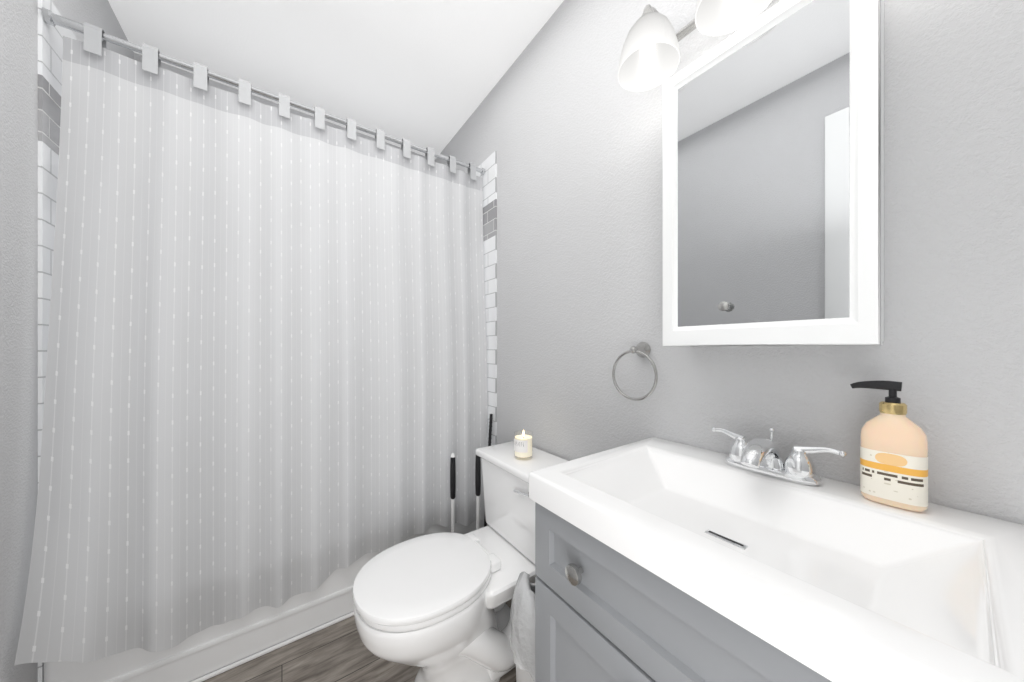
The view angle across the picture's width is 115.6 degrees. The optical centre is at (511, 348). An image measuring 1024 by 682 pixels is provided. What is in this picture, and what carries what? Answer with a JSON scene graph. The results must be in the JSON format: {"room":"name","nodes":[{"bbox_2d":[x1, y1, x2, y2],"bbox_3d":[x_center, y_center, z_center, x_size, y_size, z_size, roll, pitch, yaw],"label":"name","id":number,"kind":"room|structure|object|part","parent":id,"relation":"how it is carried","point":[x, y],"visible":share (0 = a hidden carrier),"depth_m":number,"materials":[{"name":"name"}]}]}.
{"room":"bathroom","nodes":[
{"label":"bathroom","id":0,"kind":"room"},
{"bbox_2d":[0,0,133,681],"bbox_3d":[-1.295,-0.130,0.741,0.100,2.560,2.080,0,0,-35],"label":"wall","id":1,"kind":"structure","parent":0,"point":[18,259],"depth_m":0.87,"materials":[{"name":"grey paint"}]},
{"bbox_2d":[38,0,76,681],"bbox_3d":[-1.581,0.050,1.235,0.008,2.200,0.742,0,0,-35],"label":"tile","id":2,"kind":"structure","parent":1,"relation":"attached to","point":[50,46],"depth_m":0.95,"materials":[{"name":"white tile"}]},
{"bbox_2d":[134,53,434,161],"bbox_3d":[-1.217,-0.130,2.013,1.504,2.560,0.100,0,0,-35],"label":"wall","id":3,"kind":"structure","parent":0,"point":[187,74],"depth_m":1.80,"materials":[{"name":"grey paint"}]},
{"bbox_2d":[108,0,563,159],"bbox_3d":[-0.391,-1.460,0.854,1.704,0.100,2.945,0,0,-35],"label":"ceiling","id":4,"kind":"structure","parent":0,"point":[425,74],"depth_m":1.51,"materials":[{"name":"white paint"}]},
{"bbox_2d":[202,599,515,681],"bbox_3d":[-0.391,1.200,0.854,1.704,0.100,2.945,0,0,-35],"label":"floor","id":5,"kind":"structure","parent":0,"point":[338,652],"depth_m":1.17,"materials":[{"name":"brown wood"}]},
{"bbox_2d":[44,520,483,681],"bbox_3d":[-0.961,0.971,1.654,1.484,0.358,0.760,0,0,-35],"label":"bathtub","id":6,"kind":"object","parent":5,"relation":"on","point":[208,653],"visible":0.12,"depth_m":1.17,"materials":[{"name":"white ceramic"}]},
{"bbox_2d":[450,453,455,532],"bbox_3d":[-0.284,0.825,1.548,0.096,0.648,0.096,0,0,-35],"label":"toilet brush","id":7,"kind":"object","parent":5,"relation":"on","point":[452,478],"visible":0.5,"depth_m":1.54,"materials":[{"name":"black plastic"}]},
{"bbox_2d":[352,441,567,681],"bbox_3d":[-0.152,0.794,1.157,0.758,0.712,0.432,0,0,-35],"label":"toilet","id":8,"kind":"object","parent":5,"relation":"on","point":[434,607],"visible":0.9,"depth_m":1.04,"materials":[{"name":"white ceramic"}]},
{"bbox_3d":[-0.292,0.729,1.057,0.415,0.026,0.382,0,0,-35],"label":"lid","id":9,"kind":"part","parent":8,"relation":"part of","materials":[{"name":"white plastic"}]},
{"bbox_3d":[-0.255,0.958,1.083,0.497,0.385,0.372,0,0,-35],"label":"bowl","id":10,"kind":"part","parent":8,"relation":"part of","materials":[{"name":"white ceramic"}]},
{"bbox_3d":[0.056,0.453,1.305,0.230,0.030,0.432,0,0,-35],"label":"tank lid","id":11,"kind":"part","parent":8,"relation":"part of","materials":[{"name":"white ceramic"}]},
{"bbox_3d":[0.035,0.515,1.149,0.014,0.021,0.081,0,0,-35],"label":"lever","id":12,"kind":"part","parent":8,"relation":"part of","materials":[{"name":"silver metal"}]},
{"bbox_2d":[514,430,532,459],"bbox_3d":[0.046,0.384,1.296,0.076,0.105,0.076,0,0,-35],"label":"candle jar","id":13,"kind":"object","parent":8,"relation":"on","point":[523,443],"visible":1,"depth_m":1.27,"materials":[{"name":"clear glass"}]},
{"bbox_3d":[0.060,0.616,1.308,0.205,0.295,0.404,0,0,-35],"label":"tank","id":14,"kind":"part","parent":8,"relation":"part of","materials":[{"name":"white ceramic"}]},
{"bbox_2d":[475,455,480,529],"bbox_3d":[-0.164,0.820,1.560,0.136,0.658,0.136,0,0,-35],"label":"plunger","id":15,"kind":"object","parent":5,"relation":"on","point":[478,476],"visible":0.25,"depth_m":1.55,"materials":[{"name":"black rubber"}]},
{"bbox_2d":[484,414,492,526],"bbox_3d":[-0.131,0.746,1.716,0.060,0.792,0.020,0,0,-22],"label":"handle","id":16,"kind":"object","parent":5,"relation":"on","point":[490,435],"visible":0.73,"depth_m":1.72,"materials":[{"name":"black rubber"}]},
{"bbox_2d":[529,427,1023,681],"bbox_3d":[0.408,0.662,0.589,0.506,0.976,0.624,0,0,-35],"label":"bathroom vanity","id":17,"kind":"object","parent":5,"relation":"on","point":[744,560],"visible":1,"depth_m":0.49,"materials":[{"name":"white ceramic"}]},
{"bbox_2d":[510,572,534,681],"bbox_3d":[0.098,0.892,0.929,0.209,0.514,0.209,0,0,-35],"label":"towel","id":18,"kind":"object","parent":17,"relation":"hanging from","point":[522,639],"visible":0.35,"depth_m":0.87,"materials":[{"name":"white fabric"}]},
{"bbox_3d":[0.118,0.416,0.598,0.031,0.035,0.035,0,0,-35],"label":"knob drawer","id":19,"kind":"part","parent":17,"relation":"part of","materials":[{"name":"silver metal"}]},
{"bbox_3d":[0.145,0.767,0.591,0.019,0.530,0.301,0,0,-35],"label":"door","id":20,"kind":"part","parent":17,"relation":"part of","materials":[{"name":"grey paint"}]},
{"bbox_2d":[711,427,847,486],"bbox_3d":[0.520,0.222,0.673,0.145,0.094,0.236,0,0,-35],"label":"faucet","id":21,"kind":"object","parent":17,"relation":"on","point":[759,460],"depth_m":0.66,"materials":[{"name":"silver metal"}]},
{"bbox_2d":[850,381,927,511],"bbox_3d":[0.657,0.161,0.566,0.053,0.210,0.090,0,0,-35],"label":"soap dispenser","id":22,"kind":"object","parent":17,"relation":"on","point":[894,458],"visible":1,"depth_m":0.55,"materials":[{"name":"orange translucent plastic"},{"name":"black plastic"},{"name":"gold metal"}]},
{"bbox_3d":[0.662,0.082,0.560,0.018,0.024,0.018,0,0,-35],"label":"pump stem","id":23,"kind":"part","parent":22,"relation":"part of","materials":[{"name":"black plastic"}]},
{"bbox_2d":[860,409,927,511],"bbox_3d":[0.662,0.188,0.560,0.052,0.158,0.075,0,0,-35],"label":"bottle","id":24,"kind":"object","parent":22,"relation":"attached to","point":[893,449],"depth_m":0.54,"materials":[{"name":"beige plastic"}]},
{"bbox_2d":[435,0,1023,524],"bbox_3d":[0.262,-0.130,1.320,0.100,2.560,2.945,0,0,-35],"label":"wall","id":25,"kind":"structure","parent":0,"point":[563,124],"depth_m":0.78,"materials":[{"name":"grey paint"}]},
{"bbox_2d":[476,151,496,525],"bbox_3d":[-0.331,0.050,2.059,0.008,2.200,0.853,0,0,-35],"label":"tile","id":26,"kind":"structure","parent":25,"relation":"attached to","point":[489,165],"depth_m":1.74,"materials":[{"name":"white tile"}]},
{"bbox_2d":[14,7,487,665],"bbox_3d":[-0.723,-0.018,1.320,1.486,1.981,0.180,0,0,-35],"label":"shower curtain","id":27,"kind":"object","parent":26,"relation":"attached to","point":[266,373],"visible":0.94,"depth_m":1.15,"materials":[{"name":"white fabric"}]},
{"bbox_3d":[-1.330,-0.977,0.974,0.095,0.028,0.027,0,0,-35],"label":"rod","id":28,"kind":"part","parent":27,"relation":"part of","materials":[{"name":"silver metal"}]},
{"bbox_3d":[-0.729,-0.984,1.402,1.401,0.036,0.021,0,0,-35],"label":"rod","id":29,"kind":"part","parent":27,"relation":"part of","materials":[{"name":"silver metal"}]},
{"bbox_2d":[612,342,657,400],"bbox_3d":[0.389,0.069,1.000,0.064,0.180,0.155,0,0,-35],"label":"towel ring","id":30,"kind":"object","parent":25,"relation":"attached to","point":[642,349],"visible":1,"depth_m":0.99,"materials":[{"name":"silver metal"}]},
{"bbox_3d":[0.396,0.004,1.005,0.046,0.050,0.050,0,0,-35],"label":"post","id":31,"kind":"part","parent":30,"relation":"part of","materials":[{"name":"silver metal"}]},
{"bbox_2d":[618,0,771,91],"bbox_3d":[0.502,-0.819,0.702,0.224,0.173,0.552,0,0,-35],"label":"sconce","id":32,"kind":"object","parent":25,"relation":"attached to","point":[650,56],"visible":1,"depth_m":0.79,"materials":[{"name":"white glass"}]},
{"bbox_2d":[638,4,657,34],"bbox_3d":[0.356,-0.870,0.845,0.046,0.052,0.046,0,0,-35],"label":"socket","id":33,"kind":"object","parent":32,"relation":"attached to","point":[648,9],"depth_m":0.83,"materials":[{"name":"silver metal"}]},
{"bbox_3d":[0.356,-0.795,0.845,0.037,0.098,0.037,0,0,-35],"label":"bulb","id":34,"kind":"part","parent":32,"relation":"part of","materials":[{"name":"white glass"}]},
{"bbox_3d":[0.356,-0.793,0.845,0.150,0.122,0.150,0,0,-35],"label":"lamp shade","id":35,"kind":"part","parent":32,"relation":"part of","materials":[{"name":"white glass"}]},
{"bbox_3d":[0.472,-0.793,0.681,0.150,0.122,0.150,0,0,-35],"label":"lamp shade","id":36,"kind":"part","parent":32,"relation":"part of","materials":[{"name":"white glass"}]},
{"bbox_2d":[663,0,883,345],"bbox_3d":[0.545,-0.348,0.718,0.136,0.684,0.376,0,0,-35],"label":"mirror cabinet","id":37,"kind":"object","parent":25,"relation":"attached to","point":[773,175],"visible":1,"depth_m":0.65,"materials":[{"name":"white"}]},
{"bbox_3d":[0.473,-0.094,0.718,0.019,0.022,0.022,0,0,-35],"label":"knob","id":38,"kind":"part","parent":37,"relation":"part of","materials":[{"name":"silver metal"}]}
]}

